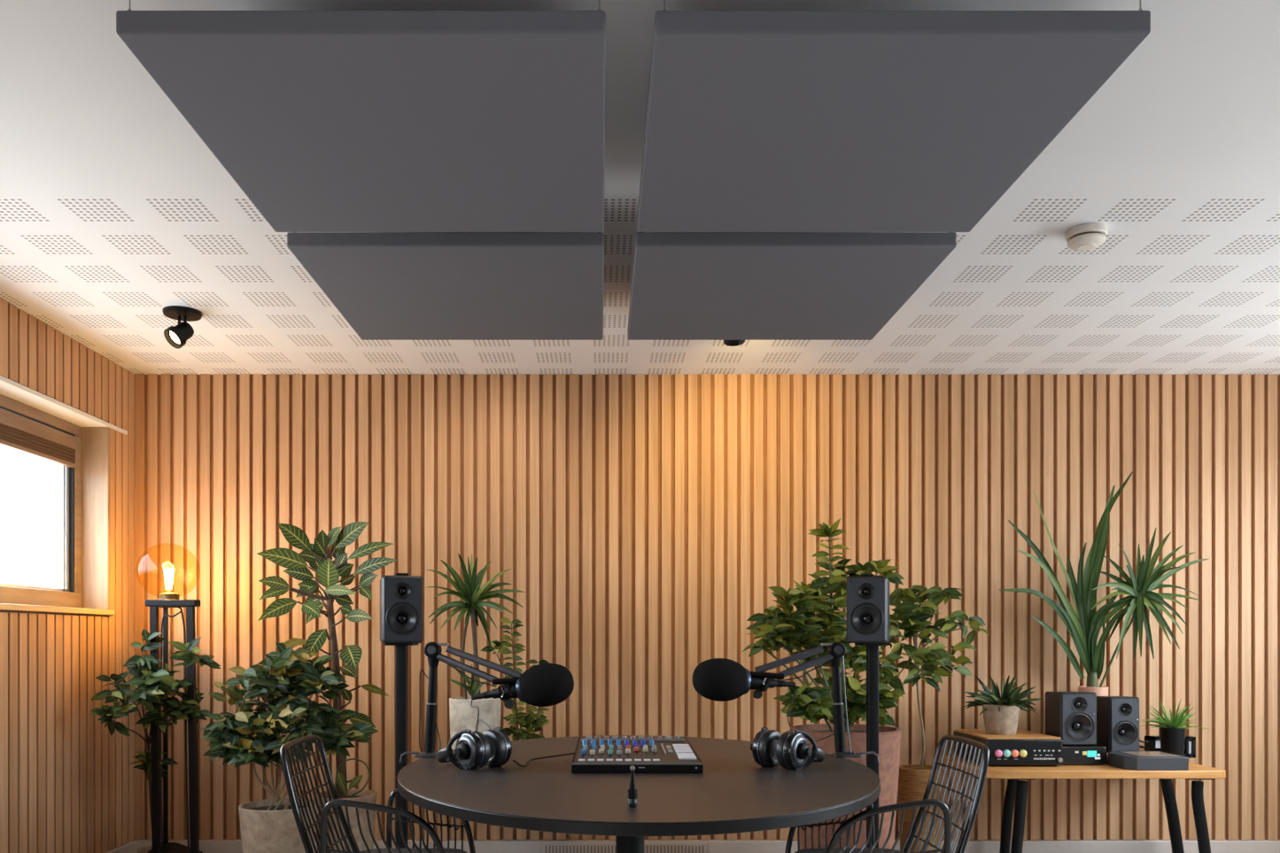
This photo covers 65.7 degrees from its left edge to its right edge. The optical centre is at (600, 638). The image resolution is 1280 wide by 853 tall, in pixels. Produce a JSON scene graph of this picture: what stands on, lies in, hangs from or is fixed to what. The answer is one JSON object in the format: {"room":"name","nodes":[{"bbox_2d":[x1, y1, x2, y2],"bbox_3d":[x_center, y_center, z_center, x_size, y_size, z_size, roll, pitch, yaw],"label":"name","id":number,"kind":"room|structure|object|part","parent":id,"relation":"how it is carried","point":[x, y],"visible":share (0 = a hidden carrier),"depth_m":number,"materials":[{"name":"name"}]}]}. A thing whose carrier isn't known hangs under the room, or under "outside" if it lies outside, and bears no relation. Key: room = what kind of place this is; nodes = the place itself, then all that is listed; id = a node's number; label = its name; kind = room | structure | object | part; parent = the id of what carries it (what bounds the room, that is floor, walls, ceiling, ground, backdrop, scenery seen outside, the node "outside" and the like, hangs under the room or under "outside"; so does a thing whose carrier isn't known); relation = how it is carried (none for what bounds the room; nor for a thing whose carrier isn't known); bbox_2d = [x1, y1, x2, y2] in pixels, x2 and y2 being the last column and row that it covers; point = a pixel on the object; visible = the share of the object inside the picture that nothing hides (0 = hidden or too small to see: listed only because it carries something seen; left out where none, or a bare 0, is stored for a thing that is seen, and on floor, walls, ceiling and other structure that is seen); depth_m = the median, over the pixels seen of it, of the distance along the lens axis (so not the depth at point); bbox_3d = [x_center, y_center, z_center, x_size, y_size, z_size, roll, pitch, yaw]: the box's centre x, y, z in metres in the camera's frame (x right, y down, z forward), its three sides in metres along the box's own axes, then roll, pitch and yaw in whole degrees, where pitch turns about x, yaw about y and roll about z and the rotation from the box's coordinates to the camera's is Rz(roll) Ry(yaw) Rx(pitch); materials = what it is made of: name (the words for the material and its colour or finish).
{"room":"studio","nodes":[
{"label":"studio","id":0,"kind":"room"},
{"bbox_2d":[0,297,134,852],"bbox_3d":[-2.474,-0.100,0.971,0.197,2.500,8.359,0,0,0],"label":"wall","id":1,"kind":"structure","parent":0,"point":[67,783],"depth_m":4.42,"materials":[{"name":"brown wood"}]},
{"bbox_2d":[0,394,81,607],"bbox_3d":[-2.536,-0.580,3.438,0.070,0.890,2.675,0,0,0],"label":"window","id":2,"kind":"structure","parent":1,"relation":"in","point":[67,593],"depth_m":4.64,"materials":[{"name":"brown wood"}]},
{"bbox_3d":[-2.536,-0.594,3.438,0.030,0.752,2.551,0,0,0],"label":"sash","id":3,"kind":"part","parent":2,"relation":"part of","materials":[{"name":"glass"}]},
{"bbox_2d":[0,408,77,467],"bbox_3d":[-2.510,-0.884,3.438,0.042,0.145,2.550,0,0,0],"label":"roller blind","id":4,"kind":"object","parent":2,"relation":"attached to","point":[19,433],"visible":1,"depth_m":4.38,"materials":[{"name":"wood"}]},
{"bbox_2d":[0,603,114,615],"bbox_3d":[-2.445,-0.126,3.450,0.182,0.026,2.700,0,0,0],"label":"trim","id":5,"kind":"structure","parent":1,"relation":"attached to","point":[3,606],"depth_m":4.28,"materials":[{"name":"wood"}]},
{"bbox_2d":[0,375,127,434],"bbox_3d":[-2.453,-1.030,3.533,0.166,0.021,2.865,0,0,0],"label":"trim","id":6,"kind":"structure","parent":1,"relation":"attached to","point":[9,388],"depth_m":4.34,"materials":[{"name":"white paint"}]},
{"bbox_2d":[80,426,110,609],"bbox_3d":[-2.454,-0.578,4.784,0.164,0.886,0.027,0,0,0],"label":"window reveal","id":7,"kind":"structure","parent":1,"relation":"attached to","point":[96,441],"depth_m":4.77,"materials":[{"name":"paint"}]},
{"bbox_2d":[105,841,136,852],"bbox_3d":[-2.382,1.089,0.916,0.048,0.122,8.232,0,0,0],"label":"baseboard","id":8,"kind":"structure","parent":1,"relation":"attached to","point":[130,847],"depth_m":4.93,"materials":[{"name":"wood"}]},
{"bbox_2d":[238,798,318,852],"bbox_3d":[-1.445,0.947,4.450,0.344,0.406,0.344,0,0,0],"label":"pot","id":9,"kind":"object","parent":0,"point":[268,826],"depth_m":4.31,"materials":[{"name":"concrete"}]},
{"bbox_2d":[449,696,501,749],"bbox_3d":[-0.582,0.483,4.600,0.240,0.414,0.240,0,0,0],"label":"pot","id":10,"kind":"object","parent":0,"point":[462,716],"depth_m":4.50,"materials":[{"name":"concrete"}]},
{"bbox_2d":[0,0,1279,374],"bbox_3d":[0.737,-1.410,0.950,6.826,0.120,8.700,0,0,0],"label":"ceiling","id":11,"kind":"structure","parent":0,"point":[115,213],"depth_m":3.22,"materials":[{"name":"paint"}]},
{"bbox_2d":[162,305,201,349],"bbox_3d":[-1.727,-1.272,4.090,0.152,0.156,0.152,0,0,0],"label":"ceiling spotlight","id":12,"kind":"object","parent":11,"relation":"attached to","point":[177,336],"visible":1,"depth_m":4.07,"materials":[{"name":"black"}]},
{"bbox_3d":[-1.727,-1.341,4.090,0.152,0.018,0.152,0,0,0],"label":"mount plate","id":13,"kind":"part","parent":12,"relation":"part of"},
{"bbox_3d":[-1.728,-1.304,4.090,0.039,0.060,0.013,0,0,0],"label":"stem","id":14,"kind":"part","parent":12,"relation":"part of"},
{"bbox_2d":[116,0,605,232],"bbox_3d":[-0.472,-1.270,2.425,0.964,0.160,0.960,0,0,0],"label":"acoustic panel","id":15,"kind":"object","parent":11,"relation":"hanging from","point":[325,120],"visible":1,"depth_m":2.21,"materials":[{"name":"grey fabric"}]},
{"bbox_2d":[287,232,604,340],"bbox_3d":[-0.472,-1.270,3.479,0.964,0.160,0.942,0,0,0],"label":"acoustic panel","id":16,"kind":"object","parent":11,"relation":"hanging from","point":[385,285],"visible":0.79,"depth_m":3.31,"materials":[{"name":"grey fabric"}]},
{"bbox_2d":[723,340,744,346],"bbox_3d":[0.538,-1.271,4.030,0.152,0.158,0.152,0,0,0],"label":"ceiling spotlight","id":17,"kind":"object","parent":11,"relation":"attached to","point":[731,343],"visible":0.1,"depth_m":4.04,"materials":[{"name":"black"}]},
{"bbox_2d":[627,232,956,340],"bbox_3d":[0.595,-1.270,3.479,0.976,0.160,0.942,0,0,0],"label":"acoustic panel","id":18,"kind":"object","parent":11,"relation":"hanging from","point":[686,285],"visible":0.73,"depth_m":3.31,"materials":[{"name":"grey fabric"}]},
{"bbox_2d":[636,0,1150,232],"bbox_3d":[0.595,-1.270,2.425,0.976,0.160,0.960,0,0,0],"label":"acoustic panel","id":19,"kind":"object","parent":11,"relation":"hanging from","point":[756,120],"visible":1,"depth_m":2.21,"materials":[{"name":"grey fabric"}]},
{"bbox_2d":[1065,222,1107,250],"bbox_3d":[1.604,-1.321,3.270,0.124,0.058,0.124,0,0,0],"label":"smoke detector","id":20,"kind":"object","parent":11,"relation":"attached to","point":[1084,236],"visible":1,"depth_m":3.23,"materials":[{"name":"white plastic"}]},
{"bbox_2d":[131,373,1279,841],"bbox_3d":[0.737,-0.100,5.150,6.826,2.500,0.200,0,0,0],"label":"wall","id":21,"kind":"structure","parent":0,"point":[641,522],"depth_m":5.05,"materials":[{"name":"brown wood"}]},
{"bbox_2d":[542,843,706,852],"bbox_3d":[0.121,1.085,5.028,0.837,0.094,0.008,0,0,0],"label":"air vent","id":22,"kind":"object","parent":21,"relation":"attached to","point":[546,848],"visible":0.79,"depth_m":5.03,"materials":[{"name":"metal"}]},
{"bbox_2d":[133,839,1279,852],"bbox_3d":[0.787,1.089,5.056,6.326,0.122,0.048,0,0,0],"label":"baseboard","id":23,"kind":"structure","parent":21,"relation":"attached to","point":[205,846],"depth_m":5.03,"materials":[{"name":"wood"}]},
{"bbox_3d":[-0.501,0.790,4.745,0.595,0.200,0.610,0,0,0],"label":"wall shelf","id":24,"kind":"object","parent":21,"relation":"attached to","visible":0},
{"bbox_2d":[422,553,524,749],"bbox_3d":[-0.581,0.145,4.581,0.468,1.089,0.279,0,0,0],"label":"dracaena","id":25,"kind":"object","parent":24,"relation":"on","point":[462,716],"visible":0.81,"depth_m":4.55,"materials":[{"name":"plant"}]},
{"bbox_2d":[480,617,550,740],"bbox_3d":[-0.406,0.295,4.741,0.341,0.789,0.199,0,0,15],"label":"pot plant","id":26,"kind":"object","parent":24,"relation":"on","point":[529,722],"visible":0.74,"depth_m":4.70,"materials":[{"name":"green plant"}]},
{"bbox_3d":[0.737,1.200,0.950,6.826,0.100,8.700,0,0,0],"label":"floor","id":27,"kind":"structure","parent":0,"visible":0},
{"bbox_2d":[88,628,220,852],"bbox_3d":[-2.134,0.552,4.555,0.668,1.197,0.534,0,0,45],"label":"potted shrub","id":28,"kind":"object","parent":27,"relation":"on","point":[149,691],"visible":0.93,"depth_m":4.47,"materials":[{"name":"green plant"}]},
{"bbox_2d":[136,845,151,852],"bbox_3d":[-2.182,1.090,4.860,0.170,0.120,0.170,0,0,0],"label":"pot","id":29,"kind":"object","parent":28,"relation":"on","point":[144,849],"depth_m":4.88,"materials":[{"name":"concrete"}]},
{"bbox_2d":[144,599,202,852],"bbox_3d":[-1.980,0.486,4.640,0.294,1.328,0.260,0,0,0],"label":"lamp stand","id":30,"kind":"object","parent":27,"relation":"on","point":[167,847],"visible":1,"depth_m":4.52,"materials":[{"name":"metal"}]},
{"bbox_3d":[-2.036,0.496,4.530,0.040,1.308,0.028,0,0,0],"label":"leg","id":31,"kind":"part","parent":30,"relation":"part of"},
{"bbox_3d":[-2.082,0.496,4.740,0.017,1.308,0.017,0,0,0],"label":"leg","id":32,"kind":"part","parent":30,"relation":"part of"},
{"bbox_3d":[-1.981,-0.163,4.640,0.280,0.030,0.260,0,0,0],"label":"plate","id":33,"kind":"part","parent":30,"relation":"part of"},
{"bbox_2d":[159,567,189,848],"bbox_3d":[-2.017,0.266,4.620,0.278,1.419,0.278,0,0,0],"label":"globe lamp","id":34,"kind":"object","parent":30,"relation":"on","point":[168,585],"visible":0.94,"depth_m":4.60,"materials":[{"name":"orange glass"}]},
{"bbox_2d":[159,592,179,599],"bbox_3d":[-2.012,-0.196,4.620,0.088,0.036,0.088,0,0,0],"label":"socket","id":35,"kind":"object","parent":34,"relation":"attached to","point":[162,595],"depth_m":4.58,"materials":[{"name":"metal"}]},
{"bbox_3d":[-2.010,0.422,4.631,0.145,1.107,0.013,0,0,28],"label":"cord","id":36,"kind":"part","parent":34,"relation":"part of","materials":[{"name":"black rubber"}]},
{"bbox_3d":[-1.951,0.398,4.604,0.083,1.155,0.020,0,0,15],"label":"cord","id":37,"kind":"part","parent":34,"relation":"part of","materials":[{"name":"black rubber"}]},
{"bbox_2d":[146,842,202,852],"bbox_3d":[-1.980,0.990,4.640,0.294,0.020,0.260,0,0,0],"label":"shelf","id":38,"kind":"object","parent":30,"relation":"attached to","point":[167,847],"depth_m":4.58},
{"bbox_3d":[-1.865,0.496,4.530,0.052,1.308,0.030,0,0,0],"label":"leg","id":39,"kind":"part","parent":30,"relation":"part of","materials":[{"name":"metal"}]},
{"bbox_2d":[200,637,379,852],"bbox_3d":[-1.386,0.573,4.439,0.796,1.153,0.503,0,0,0],"label":"potted plant","id":40,"kind":"object","parent":27,"relation":"on","point":[268,826],"visible":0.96,"depth_m":4.35,"materials":[{"name":"green plant"}]},
{"bbox_2d":[256,521,398,852],"bbox_3d":[-1.265,0.303,4.707,0.657,1.695,0.316,0,0,0],"label":"rubber plant","id":41,"kind":"object","parent":27,"relation":"on","point":[315,554],"visible":0.88,"depth_m":4.65,"materials":[{"name":"green plant"}]},
{"bbox_3d":[-1.216,0.944,4.720,0.290,0.411,0.290,0,0,0],"label":"pot","id":42,"kind":"part","parent":41,"relation":"part of","materials":[{"name":"concrete"}]},
{"bbox_2d":[279,735,475,852],"bbox_3d":[-0.627,0.721,2.880,0.527,0.860,0.511,0,0,0],"label":"armchair","id":43,"kind":"object","parent":27,"relation":"on","point":[337,810],"visible":0.84,"depth_m":2.80,"materials":[{"name":"black metal"}]},
{"bbox_3d":[-0.814,0.497,2.880,0.153,0.412,0.407,0,0,0],"label":"frame","id":44,"kind":"part","parent":43,"relation":"part of","materials":[{"name":"black metal"}]},
{"bbox_3d":[-0.568,0.564,2.649,0.362,0.274,0.049,0,0,0],"label":"armrest","id":45,"kind":"part","parent":43,"relation":"part of","materials":[{"name":"black metal"}]},
{"bbox_3d":[-0.530,0.587,3.111,0.286,0.230,0.049,0,0,0],"label":"armrest","id":46,"kind":"part","parent":43,"relation":"part of","materials":[{"name":"black metal"}]},
{"bbox_2d":[384,643,418,848],"bbox_3d":[-0.837,0.584,4.170,0.300,1.132,0.300,0,0,0],"label":"speaker stand","id":47,"kind":"object","parent":27,"relation":"on","point":[401,648],"visible":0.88,"depth_m":4.15,"materials":[{"name":"metal"}]},
{"bbox_2d":[380,573,422,643],"bbox_3d":[-0.845,-0.127,4.179,0.168,0.290,0.202,0,0,-17],"label":"loudspeaker","id":48,"kind":"object","parent":47,"relation":"on","point":[400,593],"visible":1,"depth_m":4.09,"materials":[{"name":"black plastic"}]},
{"bbox_3d":[-0.837,0.023,4.170,0.120,0.010,0.120,0,0,0],"label":"plate","id":49,"kind":"part","parent":47,"relation":"part of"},
{"bbox_2d":[397,735,880,852],"bbox_3d":[0.112,0.780,3.205,1.484,0.740,1.988,0,0,0],"label":"conference table","id":50,"kind":"object","parent":27,"relation":"on","point":[733,794],"visible":0.8,"depth_m":2.64,"materials":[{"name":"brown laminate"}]},
{"bbox_2d":[399,642,521,762],"bbox_3d":[-0.465,0.221,3.423,0.416,0.420,0.225,0,0,32],"label":"microphone boom arm","id":51,"kind":"object","parent":50,"relation":"attached to","point":[433,650],"visible":0.94,"depth_m":3.42,"materials":[{"name":"black metal"}]},
{"bbox_3d":[-0.665,0.411,3.440,0.068,0.039,0.008,0,0,0],"label":"clamp lever","id":52,"kind":"part","parent":51,"relation":"part of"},
{"bbox_3d":[-0.596,0.401,3.440,0.100,0.018,0.064,0,0,0],"label":"clamp plate","id":53,"kind":"part","parent":51,"relation":"part of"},
{"bbox_3d":[-0.583,0.039,3.411,0.032,0.032,0.006,0,0,0],"label":"elbow knob","id":54,"kind":"part","parent":51,"relation":"part of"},
{"bbox_3d":[-0.583,0.137,3.440,0.037,0.189,0.029,0,0,0],"label":"post","id":55,"kind":"part","parent":51,"relation":"part of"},
{"bbox_3d":[-0.321,0.222,3.428,0.042,0.042,0.029,0,0,0],"label":"tightening knob","id":56,"kind":"part","parent":51,"relation":"part of","materials":[{"name":"plastic"}]},
{"bbox_2d":[471,663,574,706],"bbox_3d":[-0.270,0.160,3.410,0.357,0.151,0.150,0,0,0],"label":"microphone","id":57,"kind":"object","parent":51,"relation":"attached to","point":[543,685],"visible":0.98,"depth_m":3.36,"materials":[{"name":"fabric"}]},
{"bbox_2d":[435,727,574,770],"bbox_3d":[-0.315,0.350,3.261,0.262,0.134,0.479,0,0,44],"label":"headphones","id":58,"kind":"object","parent":50,"relation":"on","point":[475,749],"visible":0.98,"depth_m":3.10,"materials":[{"name":"black plastic"}]},
{"bbox_2d":[446,729,490,770],"bbox_3d":[-0.413,0.350,3.099,0.142,0.134,0.113,0,0,0],"label":"ear cup","id":59,"kind":"object","parent":58,"relation":"on","point":[472,751],"depth_m":3.07,"materials":[{"name":"plastic"}]},
{"bbox_2d":[482,727,511,767],"bbox_3d":[-0.339,0.350,3.175,0.115,0.134,0.141,0,0,0],"label":"ear cup","id":60,"kind":"object","parent":58,"relation":"on","point":[500,748],"depth_m":3.13,"materials":[{"name":"plastic"}]},
{"bbox_2d":[627,765,637,807],"bbox_3d":[0.078,0.359,2.410,0.024,0.101,0.024,0,0,0],"label":"desk microphone","id":61,"kind":"object","parent":50,"relation":"on","point":[632,791],"visible":1,"depth_m":2.40,"materials":[{"name":"black metal"}]},
{"bbox_3d":[0.078,0.355,2.410,0.017,0.070,0.017,0,0,0],"label":"stem","id":62,"kind":"part","parent":61,"relation":"part of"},
{"bbox_2d":[571,736,703,773],"bbox_3d":[0.112,0.373,3.243,0.402,0.073,0.455,0,0,0],"label":"mixing console","id":63,"kind":"object","parent":50,"relation":"on","point":[597,754],"visible":1,"depth_m":3.12,"materials":[{"name":"black plastic"}]},
{"bbox_3d":[-0.052,0.347,3.302,0.017,0.019,0.017,0,0,0],"label":"rotary knob","id":64,"kind":"part","parent":63,"relation":"part of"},
{"bbox_3d":[-0.025,0.347,3.302,0.017,0.019,0.017,0,0,0],"label":"rotary knob","id":65,"kind":"part","parent":63,"relation":"part of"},
{"bbox_3d":[0.003,0.347,3.302,0.017,0.019,0.017,0,0,0],"label":"rotary knob","id":66,"kind":"part","parent":63,"relation":"part of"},
{"bbox_3d":[0.031,0.347,3.302,0.017,0.019,0.017,0,0,0],"label":"rotary knob","id":67,"kind":"part","parent":63,"relation":"part of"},
{"bbox_3d":[0.059,0.347,3.302,0.017,0.019,0.017,0,0,0],"label":"rotary knob","id":68,"kind":"part","parent":63,"relation":"part of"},
{"bbox_3d":[0.087,0.347,3.302,0.017,0.019,0.017,0,0,0],"label":"rotary knob","id":69,"kind":"part","parent":63,"relation":"part of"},
{"bbox_3d":[0.115,0.347,3.302,0.017,0.019,0.017,0,0,0],"label":"rotary knob","id":70,"kind":"part","parent":63,"relation":"part of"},
{"bbox_3d":[0.112,0.381,3.018,0.398,0.005,0.006,0,0,0],"label":"trim","id":71,"kind":"part","parent":63,"relation":"part of","materials":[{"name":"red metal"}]},
{"bbox_3d":[0.112,0.361,3.243,0.388,0.036,0.442,0,0,0],"label":"control panel","id":72,"kind":"part","parent":63,"relation":"part of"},
{"bbox_3d":[0.142,0.347,3.302,0.017,0.019,0.017,0,0,0],"label":"rotary knob","id":73,"kind":"part","parent":63,"relation":"part of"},
{"bbox_3d":[0.170,0.347,3.302,0.017,0.019,0.017,0,0,0],"label":"rotary knob","id":74,"kind":"part","parent":63,"relation":"part of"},
{"bbox_2d":[750,727,825,770],"bbox_3d":[0.670,0.350,3.243,0.214,0.134,0.423,0,0,42],"label":"headphones","id":75,"kind":"object","parent":50,"relation":"on","point":[789,749],"visible":1,"depth_m":3.10,"materials":[{"name":"black plastic"}]},
{"bbox_2d":[750,727,781,767],"bbox_3d":[0.536,0.350,3.173,0.111,0.134,0.143,0,0,0],"label":"ear cup","id":76,"kind":"object","parent":75,"relation":"on","point":[764,746],"depth_m":3.13,"materials":[{"name":"plastic"}]},
{"bbox_2d":[775,729,817,770],"bbox_3d":[0.615,0.350,3.101,0.139,0.134,0.116,0,0,0],"label":"ear cup","id":77,"kind":"object","parent":75,"relation":"on","point":[793,750],"depth_m":3.07,"materials":[{"name":"plastic"}]},
{"bbox_2d":[750,642,879,762],"bbox_3d":[0.742,0.221,3.365,0.456,0.420,0.215,0,0,0],"label":"microphone boom arm","id":78,"kind":"object","parent":50,"relation":"attached to","point":[835,650],"visible":0.92,"depth_m":3.42,"materials":[{"name":"black metal"}]},
{"bbox_2d":[692,658,795,701],"bbox_3d":[0.496,0.141,3.410,0.360,0.149,0.150,0,0,0],"label":"microphone","id":79,"kind":"object","parent":78,"relation":"attached to","point":[719,679],"visible":0.99,"depth_m":3.36,"materials":[{"name":"fabric"}]},
{"bbox_3d":[0.548,0.188,3.428,0.042,0.042,0.029,0,0,0],"label":"tightening knob","id":80,"kind":"part","parent":78,"relation":"part of","materials":[{"name":"plastic"}]},
{"bbox_3d":[0.820,0.137,3.440,0.038,0.189,0.029,0,0,0],"label":"post","id":81,"kind":"part","parent":78,"relation":"part of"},
{"bbox_3d":[0.819,0.039,3.411,0.032,0.032,0.006,0,0,0],"label":"elbow knob","id":82,"kind":"part","parent":78,"relation":"part of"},
{"bbox_3d":[0.857,0.401,3.440,0.100,0.018,0.064,0,0,0],"label":"clamp plate","id":83,"kind":"part","parent":78,"relation":"part of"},
{"bbox_3d":[0.935,0.411,3.440,0.068,0.039,0.008,0,0,0],"label":"clamp lever","id":84,"kind":"part","parent":78,"relation":"part of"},
{"bbox_2d":[742,518,906,849],"bbox_3d":[0.999,0.303,4.479,0.798,1.695,0.491,0,0,-19],"label":"potted plant","id":85,"kind":"object","parent":27,"relation":"on","point":[784,628],"visible":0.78,"depth_m":4.39,"materials":[{"name":"plant"}]},
{"bbox_3d":[1.120,0.779,4.520,0.492,0.742,0.492,0,0,0],"label":"pot","id":86,"kind":"part","parent":85,"relation":"part of","materials":[{"name":"ceramic"}]},
{"bbox_2d":[854,643,891,848],"bbox_3d":[1.145,0.584,4.170,0.300,1.132,0.300,0,0,0],"label":"speaker stand","id":87,"kind":"object","parent":27,"relation":"on","point":[872,648],"visible":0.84,"depth_m":4.15,"materials":[{"name":"metal"}]},
{"bbox_2d":[846,574,889,643],"bbox_3d":[1.133,-0.125,4.179,0.165,0.286,0.202,0,0,21],"label":"loudspeaker","id":88,"kind":"object","parent":87,"relation":"on","point":[867,594],"visible":1,"depth_m":4.09,"materials":[{"name":"black plastic"}]},
{"bbox_3d":[1.145,0.023,4.170,0.120,0.010,0.120,0,0,0],"label":"plate","id":89,"kind":"part","parent":87,"relation":"part of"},
{"bbox_2d":[784,735,989,852],"bbox_3d":[0.814,0.721,2.880,0.527,0.860,0.511,0,0,0],"label":"armchair","id":90,"kind":"object","parent":27,"relation":"on","point":[846,825],"visible":0.82,"depth_m":2.80,"materials":[{"name":"black metal"}]},
{"bbox_3d":[0.717,0.587,3.111,0.286,0.230,0.049,0,0,0],"label":"armrest","id":91,"kind":"part","parent":90,"relation":"part of","materials":[{"name":"metal"}]},
{"bbox_3d":[0.755,0.564,2.649,0.362,0.275,0.049,0,0,0],"label":"armrest","id":92,"kind":"part","parent":90,"relation":"part of","materials":[{"name":"metal"}]},
{"bbox_3d":[1.001,0.497,2.880,0.153,0.412,0.407,0,0,0],"label":"frame","id":93,"kind":"part","parent":90,"relation":"part of","materials":[{"name":"metal"}]},
{"bbox_2d":[898,764,941,852],"bbox_3d":[1.539,0.885,4.780,0.200,0.530,0.200,0,0,0],"label":"basket","id":94,"kind":"object","parent":27,"relation":"on","point":[912,779],"depth_m":4.71,"materials":[{"name":"wicker"}]},
{"bbox_2d":[864,584,988,852],"bbox_3d":[1.521,0.446,4.671,0.575,1.409,0.418,0,0,0],"label":"slim tree","id":95,"kind":"object","parent":27,"relation":"on","point":[912,779],"visible":0.91,"depth_m":4.62,"materials":[{"name":"green plant"}]},
{"bbox_2d":[938,755,1225,852],"bbox_3d":[2.299,0.873,4.710,1.218,0.566,0.580,0,0,0],"label":"side table","id":96,"kind":"object","parent":27,"relation":"on","point":[1016,790],"visible":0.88,"depth_m":4.48,"materials":[{"name":"brown wood"}]},
{"bbox_2d":[953,729,1062,766],"bbox_3d":[1.950,0.523,4.760,0.350,0.134,0.450,0,0,0],"label":"receiver","id":97,"kind":"object","parent":96,"relation":"on","point":[1024,748],"visible":0.94,"depth_m":4.55,"materials":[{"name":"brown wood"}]},
{"bbox_3d":[1.826,0.527,4.541,0.035,0.035,0.012,0,0,0],"label":"knob","id":98,"kind":"part","parent":97,"relation":"part of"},
{"bbox_2d":[961,674,1042,735],"bbox_3d":[1.919,0.314,4.750,0.349,0.283,0.360,0,0,44],"label":"succulent","id":99,"kind":"object","parent":97,"relation":"on","point":[1001,713],"visible":1,"depth_m":4.70,"materials":[{"name":"green plant"}]},
{"bbox_2d":[982,704,1020,735],"bbox_3d":[1.920,0.385,4.750,0.170,0.142,0.170,0,0,0],"label":"pot","id":100,"kind":"object","parent":99,"relation":"on","point":[1004,722],"depth_m":4.69,"materials":[{"name":"beige stone"}]},
{"bbox_3d":[1.863,0.527,4.541,0.035,0.035,0.012,0,0,0],"label":"knob","id":101,"kind":"part","parent":97,"relation":"part of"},
{"bbox_3d":[1.900,0.527,4.541,0.035,0.035,0.012,0,0,0],"label":"knob","id":102,"kind":"part","parent":97,"relation":"part of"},
{"bbox_3d":[1.938,0.527,4.541,0.035,0.035,0.012,0,0,0],"label":"knob","id":103,"kind":"part","parent":97,"relation":"part of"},
{"bbox_3d":[1.951,0.523,4.548,0.328,0.098,0.003,0,0,0],"label":"panel","id":104,"kind":"part","parent":97,"relation":"part of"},
{"bbox_3d":[2.109,0.557,4.542,0.024,0.024,0.010,0,0,0],"label":"knob","id":105,"kind":"part","parent":97,"relation":"part of","materials":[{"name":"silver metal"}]},
{"bbox_3d":[2.017,0.904,4.887,0.055,0.495,0.120,0,0,-19],"label":"leg","id":106,"kind":"part","parent":96,"relation":"part of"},
{"bbox_3d":[1.900,0.898,4.500,0.080,0.504,0.048,0,0,0],"label":"leg","id":107,"kind":"part","parent":96,"relation":"part of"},
{"bbox_3d":[1.900,0.631,4.690,0.120,0.010,0.460,0,0,0],"label":"leg plate","id":108,"kind":"part","parent":96,"relation":"part of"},
{"bbox_2d":[1062,744,1106,764],"bbox_3d":[2.244,0.546,4.792,0.217,0.088,0.386,0,0,0],"label":"amplifier","id":109,"kind":"object","parent":96,"relation":"on","point":[1072,755],"visible":0.53,"depth_m":4.60,"materials":[{"name":"black plastic"}]},
{"bbox_2d":[1045,691,1096,745],"bbox_3d":[2.234,0.377,4.708,0.176,0.250,0.173,0,0,-2],"label":"loudspeaker","id":110,"kind":"object","parent":109,"relation":"on","point":[1071,717],"visible":1,"depth_m":4.63,"materials":[{"name":"black plastic"}]},
{"bbox_2d":[998,471,1208,696],"bbox_3d":[2.450,-0.106,4.857,1.060,1.391,0.282,0,0,0],"label":"potted palm","id":111,"kind":"object","parent":96,"relation":"on","point":[1084,625],"visible":0.81,"depth_m":4.83,"materials":[{"name":"leaves"},{"name":"terracotta"},{"name":"dark soil"}]},
{"bbox_2d":[1078,685,1108,696],"bbox_3d":[2.452,0.414,4.930,0.136,0.352,0.136,0,0,0],"label":"pot","id":112,"kind":"object","parent":111,"relation":"on","point":[1100,691],"depth_m":4.87,"materials":[{"name":"pink ceramic"}]},
{"bbox_2d":[1108,751,1188,770],"bbox_3d":[2.497,0.556,4.543,0.270,0.068,0.225,0,0,0],"label":"box","id":113,"kind":"object","parent":96,"relation":"on","point":[1126,760],"visible":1,"depth_m":4.43,"materials":[{"name":"grey plastic"}]},
{"bbox_2d":[1119,751,1179,756],"bbox_3d":[2.520,0.529,4.545,0.180,0.001,0.180,0,0,0],"label":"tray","id":114,"kind":"object","parent":113,"relation":"on","point":[1131,753],"depth_m":4.54,"materials":[{"name":"plastic"}]},
{"bbox_2d":[1144,736,1195,758],"bbox_3d":[2.835,0.538,4.930,0.221,0.104,0.060,0,0,0],"label":"rack","id":115,"kind":"object","parent":96,"relation":"on","point":[1153,744],"visible":0.57,"depth_m":4.90,"materials":[{"name":"metal"}]},
{"bbox_3d":[2.823,0.906,4.885,0.188,0.501,0.052,0,0,-30],"label":"leg","id":116,"kind":"part","parent":96,"relation":"part of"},
{"bbox_2d":[1140,698,1211,756],"bbox_3d":[2.766,0.439,4.795,0.275,0.302,0.282,0,0,12],"label":"potted plant","id":117,"kind":"object","parent":96,"relation":"on","point":[1172,733],"visible":0.94,"depth_m":4.77,"materials":[{"name":"plant"}]},
{"bbox_3d":[2.771,0.510,4.800,0.108,0.161,0.108,0,0,0],"label":"pot","id":118,"kind":"part","parent":117,"relation":"part of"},
{"bbox_3d":[2.705,0.631,4.690,0.120,0.010,0.460,0,0,0],"label":"leg plate","id":119,"kind":"part","parent":96,"relation":"part of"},
{"bbox_3d":[2.740,0.900,4.500,0.106,0.506,0.048,0,0,0],"label":"leg","id":120,"kind":"part","parent":96,"relation":"part of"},
{"bbox_3d":[2.484,0.567,4.758,0.232,0.046,0.195,0,0,0],"label":"wooden riser","id":121,"kind":"object","parent":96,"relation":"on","visible":0},
{"bbox_2d":[1096,696,1148,752],"bbox_3d":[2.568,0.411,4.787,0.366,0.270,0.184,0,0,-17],"label":"loudspeaker","id":122,"kind":"object","parent":121,"relation":"on","point":[1117,717],"visible":1,"depth_m":4.69,"materials":[{"name":"black plastic"}]}
]}

